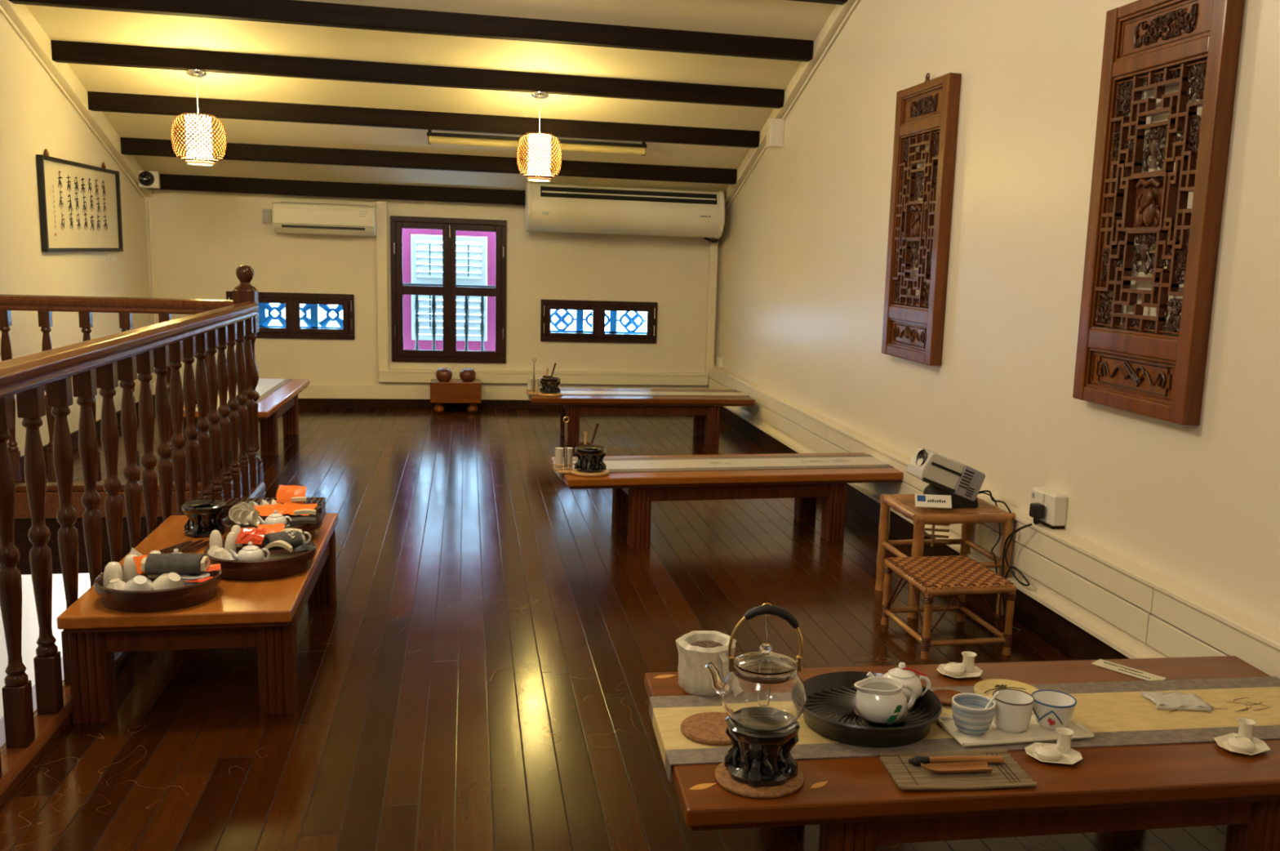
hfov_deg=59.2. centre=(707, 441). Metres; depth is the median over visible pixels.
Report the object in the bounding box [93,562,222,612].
lacquer tray
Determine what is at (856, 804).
table
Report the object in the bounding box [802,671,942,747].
round tray
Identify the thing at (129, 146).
beam
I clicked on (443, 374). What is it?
stone bowl
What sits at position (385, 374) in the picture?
trim
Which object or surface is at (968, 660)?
cup
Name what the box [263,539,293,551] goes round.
scoop
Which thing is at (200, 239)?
wall
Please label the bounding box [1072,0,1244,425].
carved panel
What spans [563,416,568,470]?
tongs
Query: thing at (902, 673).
teapot
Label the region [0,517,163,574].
trim
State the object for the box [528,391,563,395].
round board
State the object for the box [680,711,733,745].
mat
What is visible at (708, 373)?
trim
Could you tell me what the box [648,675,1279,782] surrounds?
table runner
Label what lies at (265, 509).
packet
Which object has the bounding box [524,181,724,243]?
air conditioner
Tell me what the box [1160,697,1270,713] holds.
painting
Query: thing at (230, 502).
woven box
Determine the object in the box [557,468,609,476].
round board
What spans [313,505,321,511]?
packet
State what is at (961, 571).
stool
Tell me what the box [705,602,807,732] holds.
glass kettle
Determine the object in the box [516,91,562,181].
pendant lantern
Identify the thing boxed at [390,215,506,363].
window
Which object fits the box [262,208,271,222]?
box
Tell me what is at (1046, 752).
cup
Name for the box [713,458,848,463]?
table runner
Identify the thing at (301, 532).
milk pitcher
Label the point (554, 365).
tool
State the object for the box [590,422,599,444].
tool
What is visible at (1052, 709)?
tea cup
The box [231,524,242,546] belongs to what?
cup
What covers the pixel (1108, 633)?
trim
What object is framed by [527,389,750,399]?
table runner
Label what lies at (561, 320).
window
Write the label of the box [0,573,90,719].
wall
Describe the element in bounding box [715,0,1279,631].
wall
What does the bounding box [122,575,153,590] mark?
bowl
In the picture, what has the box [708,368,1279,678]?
trim
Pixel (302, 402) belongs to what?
baseboard
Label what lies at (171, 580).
bowl
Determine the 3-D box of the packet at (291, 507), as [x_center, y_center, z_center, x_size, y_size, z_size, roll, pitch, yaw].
[-1.453,0.236,3.973,0.127,0.024,0.090,2,9,2]
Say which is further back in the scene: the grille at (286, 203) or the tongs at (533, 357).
the grille at (286, 203)
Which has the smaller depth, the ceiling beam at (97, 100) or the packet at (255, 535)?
the packet at (255, 535)
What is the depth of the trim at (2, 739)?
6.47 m
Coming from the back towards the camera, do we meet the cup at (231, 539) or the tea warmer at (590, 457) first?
the tea warmer at (590, 457)
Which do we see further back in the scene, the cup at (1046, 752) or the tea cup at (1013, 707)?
the tea cup at (1013, 707)
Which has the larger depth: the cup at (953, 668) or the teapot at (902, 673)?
the cup at (953, 668)
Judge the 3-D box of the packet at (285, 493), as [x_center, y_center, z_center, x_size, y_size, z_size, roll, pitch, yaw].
[-1.497,0.188,4.042,0.104,0.058,0.050,2,9,-3]
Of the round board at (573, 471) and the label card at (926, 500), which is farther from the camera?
the round board at (573, 471)
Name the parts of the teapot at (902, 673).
spout, lid, lid cord, handle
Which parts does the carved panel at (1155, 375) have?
panel, moulding, panel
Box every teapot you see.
[171,548,183,553]
[228,541,270,560]
[257,510,292,527]
[866,662,931,702]
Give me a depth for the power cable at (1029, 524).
4.33 m
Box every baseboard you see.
[20,394,155,475]
[297,398,560,408]
[720,405,1129,660]
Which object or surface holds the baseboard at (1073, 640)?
attached to the wall at (804, 238)
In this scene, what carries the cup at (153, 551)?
on the lacquer tray at (167, 599)
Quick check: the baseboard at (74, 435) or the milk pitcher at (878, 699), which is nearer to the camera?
the milk pitcher at (878, 699)
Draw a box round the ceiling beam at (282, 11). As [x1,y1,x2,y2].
[8,0,813,62]
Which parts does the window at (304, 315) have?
sash, pane, sash, pane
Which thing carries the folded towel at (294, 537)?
on the lacquer tray at (283, 562)
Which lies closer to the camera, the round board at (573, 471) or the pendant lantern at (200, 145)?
the round board at (573, 471)
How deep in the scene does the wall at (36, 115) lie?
6.69 m
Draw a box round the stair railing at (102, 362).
[0,264,265,806]
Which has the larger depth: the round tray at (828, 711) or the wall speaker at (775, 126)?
the wall speaker at (775, 126)
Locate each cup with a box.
[102,561,123,586]
[123,553,141,582]
[147,550,161,577]
[208,529,222,548]
[224,531,237,551]
[228,506,244,520]
[231,508,244,524]
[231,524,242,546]
[237,509,251,524]
[238,502,251,511]
[246,510,259,526]
[248,500,258,511]
[259,498,269,505]
[271,498,278,504]
[942,662,965,675]
[951,691,999,735]
[961,651,977,671]
[991,688,1035,732]
[1031,689,1076,729]
[1034,743,1062,760]
[1055,727,1074,752]
[1227,735,1256,752]
[1237,717,1256,740]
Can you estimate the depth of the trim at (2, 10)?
7.68 m
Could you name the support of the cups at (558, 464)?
on the table runner at (867, 460)
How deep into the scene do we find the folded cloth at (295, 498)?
4.02 m
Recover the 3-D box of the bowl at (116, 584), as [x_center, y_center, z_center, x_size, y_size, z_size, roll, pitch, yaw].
[-1.660,0.407,3.163,0.066,0.043,0.066,-6,12,-40]
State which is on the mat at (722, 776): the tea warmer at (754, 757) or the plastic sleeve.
the tea warmer at (754, 757)
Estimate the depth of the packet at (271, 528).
3.63 m
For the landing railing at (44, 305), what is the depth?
5.91 m
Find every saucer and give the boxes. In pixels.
[853,706,909,724]
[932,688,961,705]
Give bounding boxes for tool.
[551,362,556,377]
[583,431,586,444]
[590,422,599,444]
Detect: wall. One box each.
[0,10,153,456]
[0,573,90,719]
[144,189,720,389]
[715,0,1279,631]
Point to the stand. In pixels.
(986, 512)
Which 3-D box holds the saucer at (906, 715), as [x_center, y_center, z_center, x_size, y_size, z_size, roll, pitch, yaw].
[0.381,0.597,2.457,0.120,0.013,0.120,0,10,-12]
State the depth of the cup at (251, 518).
3.86 m
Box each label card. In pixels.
[107,254,116,262]
[915,493,951,508]
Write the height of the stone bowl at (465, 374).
0.107 m
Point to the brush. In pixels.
(917, 760)
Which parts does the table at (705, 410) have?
leg, leg, moulding, leg, leg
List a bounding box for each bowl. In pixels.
[106,577,126,590]
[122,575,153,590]
[152,572,183,590]
[207,545,220,556]
[212,547,229,559]
[228,551,237,559]
[435,367,452,381]
[459,368,475,381]
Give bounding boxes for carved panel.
[881,72,961,365]
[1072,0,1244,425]
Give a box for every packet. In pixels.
[132,554,148,574]
[185,576,213,582]
[206,563,221,571]
[235,527,266,544]
[253,502,289,515]
[257,523,284,533]
[275,484,306,503]
[283,502,317,515]
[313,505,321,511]
[1141,690,1212,710]
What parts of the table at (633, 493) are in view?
leg, leg, moulding, leg, leg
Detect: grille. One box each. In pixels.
[280,201,367,205]
[540,186,716,204]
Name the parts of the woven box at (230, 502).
slat lid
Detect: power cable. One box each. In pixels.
[977,492,1000,611]
[978,489,1030,615]
[1001,523,1031,631]
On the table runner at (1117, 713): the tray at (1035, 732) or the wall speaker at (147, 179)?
the tray at (1035, 732)
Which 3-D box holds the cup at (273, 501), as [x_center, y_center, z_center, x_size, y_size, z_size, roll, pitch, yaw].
[-1.549,0.232,4.030,0.033,0.053,0.054,0,10,-10]
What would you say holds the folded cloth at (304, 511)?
on the lacquer tray at (227, 523)
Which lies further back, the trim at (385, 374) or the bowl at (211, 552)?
the trim at (385, 374)
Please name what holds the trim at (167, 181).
attached to the wall at (200, 239)
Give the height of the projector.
0.230 m
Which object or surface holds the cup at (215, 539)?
on the lacquer tray at (283, 562)
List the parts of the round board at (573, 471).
board handle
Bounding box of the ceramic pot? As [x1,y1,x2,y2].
[675,630,736,695]
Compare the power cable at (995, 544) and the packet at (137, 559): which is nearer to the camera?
the packet at (137, 559)
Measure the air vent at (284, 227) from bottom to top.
0.020 m
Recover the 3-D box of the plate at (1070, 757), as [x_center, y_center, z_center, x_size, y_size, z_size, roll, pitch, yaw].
[0.725,0.655,2.354,0.114,0.010,0.094,3,9,8]
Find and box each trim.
[0,0,151,196]
[0,4,156,378]
[0,490,200,751]
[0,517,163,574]
[0,656,64,746]
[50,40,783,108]
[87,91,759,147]
[146,173,525,204]
[152,382,707,399]
[375,200,708,385]
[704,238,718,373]
[707,373,1229,655]
[708,364,1279,650]
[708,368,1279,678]
[708,388,1168,658]
[724,0,855,209]
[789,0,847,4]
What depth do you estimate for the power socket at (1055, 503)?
4.15 m
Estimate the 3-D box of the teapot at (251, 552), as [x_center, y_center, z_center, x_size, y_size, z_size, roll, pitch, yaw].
[-1.409,0.341,3.459,0.085,0.069,0.090,7,10,26]
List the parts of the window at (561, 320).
pane, sash, pane, sash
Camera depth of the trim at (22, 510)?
5.93 m
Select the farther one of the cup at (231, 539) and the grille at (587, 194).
the grille at (587, 194)
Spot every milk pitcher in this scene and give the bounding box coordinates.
[299,529,311,543]
[853,675,915,723]
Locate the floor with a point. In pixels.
(473, 677)
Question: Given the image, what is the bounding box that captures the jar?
[577,441,592,445]
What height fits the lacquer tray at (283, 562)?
0.066 m
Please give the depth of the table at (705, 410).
8.03 m
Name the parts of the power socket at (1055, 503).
plate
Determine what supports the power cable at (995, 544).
on the floor
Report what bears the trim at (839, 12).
attached to the wall at (804, 238)
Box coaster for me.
[179,571,209,586]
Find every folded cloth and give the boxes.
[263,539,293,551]
[280,528,302,532]
[288,516,316,524]
[291,496,306,502]
[293,508,315,515]
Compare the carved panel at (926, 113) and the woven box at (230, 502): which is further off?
the carved panel at (926, 113)
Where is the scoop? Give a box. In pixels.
[920,760,993,773]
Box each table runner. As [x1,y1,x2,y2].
[183,377,292,411]
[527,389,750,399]
[551,453,893,480]
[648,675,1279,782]
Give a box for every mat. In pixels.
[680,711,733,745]
[715,760,804,798]
[877,748,1036,790]
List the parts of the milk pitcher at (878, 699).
handle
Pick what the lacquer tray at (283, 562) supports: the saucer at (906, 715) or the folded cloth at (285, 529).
the folded cloth at (285, 529)
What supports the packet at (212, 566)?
on the lacquer tray at (167, 599)
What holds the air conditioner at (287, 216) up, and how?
attached to the wall at (200, 239)
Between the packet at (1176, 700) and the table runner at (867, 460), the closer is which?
the packet at (1176, 700)
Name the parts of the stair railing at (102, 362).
handrail, rail, newel post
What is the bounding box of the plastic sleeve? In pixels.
[129,547,142,555]
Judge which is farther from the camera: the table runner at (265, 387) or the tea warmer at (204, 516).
the table runner at (265, 387)
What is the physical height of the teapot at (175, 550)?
0.069 m
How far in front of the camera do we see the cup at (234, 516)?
3.88 m
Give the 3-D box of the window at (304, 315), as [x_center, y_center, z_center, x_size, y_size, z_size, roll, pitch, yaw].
[-3.395,-1.034,9.189,0.984,0.370,0.096,0,10,-12]
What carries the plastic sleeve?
on the table at (265, 615)
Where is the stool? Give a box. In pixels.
[880,555,1016,659]
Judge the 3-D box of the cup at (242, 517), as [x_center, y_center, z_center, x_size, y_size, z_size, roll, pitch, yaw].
[-1.590,0.257,3.858,0.033,0.053,0.054,6,10,22]
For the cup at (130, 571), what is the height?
0.080 m
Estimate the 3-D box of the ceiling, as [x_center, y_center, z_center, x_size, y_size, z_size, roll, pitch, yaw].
[-0.791,-2.057,2.960,4.630,2.311,13.120,0,10,-12]
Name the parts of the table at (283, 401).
leg, moulding, leg, leg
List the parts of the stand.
leg, rail, rail, leg, rail, leg, rail, leg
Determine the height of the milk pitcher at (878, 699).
0.079 m
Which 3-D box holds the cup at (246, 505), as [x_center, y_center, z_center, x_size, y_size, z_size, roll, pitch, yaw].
[-1.632,0.236,3.972,0.054,0.053,0.033,5,10,16]
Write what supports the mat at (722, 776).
on the table at (856, 804)
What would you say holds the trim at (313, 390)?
attached to the wall at (200, 239)
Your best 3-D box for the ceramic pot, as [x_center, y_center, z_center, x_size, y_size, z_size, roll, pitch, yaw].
[-0.001,0.524,2.651,0.144,0.120,0.157,0,10,-12]
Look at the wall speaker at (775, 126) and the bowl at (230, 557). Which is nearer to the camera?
the bowl at (230, 557)
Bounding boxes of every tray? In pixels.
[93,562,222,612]
[204,537,315,580]
[221,511,322,539]
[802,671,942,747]
[936,710,1094,746]
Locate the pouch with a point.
(306, 546)
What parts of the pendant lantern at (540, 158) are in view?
lamp shade, cord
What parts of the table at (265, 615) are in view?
leg, moulding, leg, leg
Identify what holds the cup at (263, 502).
in the lacquer tray at (227, 523)
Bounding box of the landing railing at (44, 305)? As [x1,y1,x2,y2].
[0,293,232,491]
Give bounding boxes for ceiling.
[25,0,835,191]
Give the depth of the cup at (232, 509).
3.90 m
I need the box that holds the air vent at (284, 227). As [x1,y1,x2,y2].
[281,224,364,230]
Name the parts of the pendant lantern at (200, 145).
cord, lamp shade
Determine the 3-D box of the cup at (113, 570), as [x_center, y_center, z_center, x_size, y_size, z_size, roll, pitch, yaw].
[-1.687,0.378,3.190,0.052,0.080,0.051,-4,11,-31]
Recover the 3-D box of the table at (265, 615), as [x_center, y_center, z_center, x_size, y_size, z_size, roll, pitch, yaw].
[-1.599,0.534,3.717,0.603,0.325,1.210,0,10,-12]
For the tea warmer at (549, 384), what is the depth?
7.93 m
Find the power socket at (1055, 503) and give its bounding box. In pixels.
[1030,486,1067,528]
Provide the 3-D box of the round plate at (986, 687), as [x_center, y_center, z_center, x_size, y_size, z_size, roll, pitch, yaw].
[0.711,0.597,2.659,0.160,0.016,0.160,0,10,-12]
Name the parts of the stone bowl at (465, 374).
lid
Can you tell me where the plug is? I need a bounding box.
[1029,502,1044,524]
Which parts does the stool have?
leg, seat frame, leg, woven seat, leg, seat frame, leg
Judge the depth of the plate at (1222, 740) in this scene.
2.44 m
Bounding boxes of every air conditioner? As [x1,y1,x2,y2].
[272,201,376,235]
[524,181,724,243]
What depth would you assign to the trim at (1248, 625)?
3.78 m
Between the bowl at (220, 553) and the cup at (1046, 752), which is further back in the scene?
the bowl at (220, 553)
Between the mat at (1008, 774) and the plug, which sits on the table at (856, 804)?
the mat at (1008, 774)
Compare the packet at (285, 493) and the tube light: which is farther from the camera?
the tube light
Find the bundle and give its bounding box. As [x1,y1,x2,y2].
[159,538,209,553]
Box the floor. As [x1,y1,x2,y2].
[0,407,1226,850]
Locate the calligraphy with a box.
[35,148,123,251]
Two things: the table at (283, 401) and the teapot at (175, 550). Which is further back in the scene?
the table at (283, 401)
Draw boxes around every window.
[226,290,355,339]
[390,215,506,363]
[540,298,657,343]
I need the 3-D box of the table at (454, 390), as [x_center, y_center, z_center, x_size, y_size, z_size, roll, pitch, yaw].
[-2.092,-0.382,9.360,0.410,0.258,0.240,0,10,-12]
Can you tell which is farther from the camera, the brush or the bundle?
the bundle
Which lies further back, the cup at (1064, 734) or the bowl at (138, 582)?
the bowl at (138, 582)
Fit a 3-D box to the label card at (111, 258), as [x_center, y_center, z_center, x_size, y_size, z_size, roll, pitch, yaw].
[-4.223,-1.304,7.978,0.012,0.050,0.160,0,10,-12]
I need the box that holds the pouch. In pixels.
[293,542,315,551]
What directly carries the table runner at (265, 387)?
on the table at (283, 401)
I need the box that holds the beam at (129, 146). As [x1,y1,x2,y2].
[120,137,737,184]
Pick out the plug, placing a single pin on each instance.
(1037, 510)
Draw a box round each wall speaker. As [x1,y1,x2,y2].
[137,170,159,188]
[765,118,784,148]
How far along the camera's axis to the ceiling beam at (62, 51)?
7.11 m
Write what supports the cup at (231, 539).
on the lacquer tray at (283, 562)
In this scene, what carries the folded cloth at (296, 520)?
on the lacquer tray at (227, 523)
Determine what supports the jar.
on the table runner at (867, 460)
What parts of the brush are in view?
brush handle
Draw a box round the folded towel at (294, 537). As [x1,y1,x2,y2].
[263,529,302,551]
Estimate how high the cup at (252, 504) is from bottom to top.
0.053 m
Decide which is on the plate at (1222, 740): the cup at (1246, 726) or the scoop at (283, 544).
the cup at (1246, 726)
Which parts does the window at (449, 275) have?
sash, pane, pane, sash, pane, pane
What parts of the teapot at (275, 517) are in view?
spout, lid, handle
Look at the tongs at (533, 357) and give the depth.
7.95 m
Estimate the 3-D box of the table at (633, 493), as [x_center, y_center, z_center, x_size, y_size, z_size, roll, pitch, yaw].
[0.100,0.279,5.576,1.680,0.340,0.565,-1,10,-16]
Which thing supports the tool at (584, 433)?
in the jar
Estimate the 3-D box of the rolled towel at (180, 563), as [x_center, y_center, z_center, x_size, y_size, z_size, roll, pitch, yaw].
[-1.540,0.354,3.257,0.172,0.061,0.084,1,9,-8]
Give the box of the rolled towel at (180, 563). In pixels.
[141,552,210,574]
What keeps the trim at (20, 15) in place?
attached to the wall at (36, 115)
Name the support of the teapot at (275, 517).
on the lacquer tray at (227, 523)
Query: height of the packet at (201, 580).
0.009 m
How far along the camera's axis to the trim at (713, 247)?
9.81 m
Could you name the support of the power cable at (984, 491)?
on the floor
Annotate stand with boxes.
[875,493,1016,618]
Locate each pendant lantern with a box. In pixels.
[170,69,226,165]
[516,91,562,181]
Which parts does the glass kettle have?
spout, glass, lid, lid knob, lid chain, handle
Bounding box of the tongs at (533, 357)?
[532,357,536,392]
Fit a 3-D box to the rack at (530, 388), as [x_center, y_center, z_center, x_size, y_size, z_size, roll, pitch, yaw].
[-1.243,-0.400,8.029,0.103,0.103,0.091,-1,10,-15]
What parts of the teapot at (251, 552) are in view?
spout, lid, handle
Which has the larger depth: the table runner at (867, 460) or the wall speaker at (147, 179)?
the wall speaker at (147, 179)
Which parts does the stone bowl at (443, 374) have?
lid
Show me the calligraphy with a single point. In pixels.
(80, 209)
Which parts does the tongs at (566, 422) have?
arm, arm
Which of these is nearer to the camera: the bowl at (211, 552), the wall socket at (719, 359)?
the bowl at (211, 552)
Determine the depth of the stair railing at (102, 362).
3.59 m
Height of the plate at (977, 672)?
0.010 m
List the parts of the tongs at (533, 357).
arm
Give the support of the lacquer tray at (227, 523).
on the table at (265, 615)
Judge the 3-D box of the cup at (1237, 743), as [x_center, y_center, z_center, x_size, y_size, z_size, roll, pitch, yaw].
[1.149,0.649,2.417,0.056,0.022,0.056,0,10,-12]
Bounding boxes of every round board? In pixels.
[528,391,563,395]
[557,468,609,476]
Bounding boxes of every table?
[57,512,337,723]
[182,379,310,455]
[430,378,481,413]
[529,387,755,444]
[551,452,903,547]
[644,655,1279,850]
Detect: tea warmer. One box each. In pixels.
[181,499,226,537]
[539,376,560,393]
[573,444,606,472]
[724,715,799,786]
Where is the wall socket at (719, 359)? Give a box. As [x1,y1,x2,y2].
[716,356,723,367]
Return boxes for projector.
[906,446,985,507]
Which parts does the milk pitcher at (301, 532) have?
handle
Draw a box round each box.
[220,497,325,520]
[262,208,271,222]
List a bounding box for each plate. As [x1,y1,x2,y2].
[936,662,982,678]
[973,678,1038,697]
[1024,742,1082,764]
[1213,732,1271,755]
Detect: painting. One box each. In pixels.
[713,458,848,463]
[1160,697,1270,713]
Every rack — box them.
[525,377,539,393]
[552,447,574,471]
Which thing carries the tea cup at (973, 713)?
on the tray at (1035, 732)
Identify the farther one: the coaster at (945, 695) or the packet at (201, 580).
the packet at (201, 580)
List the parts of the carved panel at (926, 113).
panel, moulding, panel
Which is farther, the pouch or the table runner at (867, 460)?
the table runner at (867, 460)
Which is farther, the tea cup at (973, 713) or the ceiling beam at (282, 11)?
the ceiling beam at (282, 11)
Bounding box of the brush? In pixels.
[908,755,1004,765]
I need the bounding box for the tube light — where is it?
[426,129,647,155]
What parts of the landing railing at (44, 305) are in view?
rail, handrail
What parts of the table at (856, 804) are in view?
leg, moulding, paper strip, leg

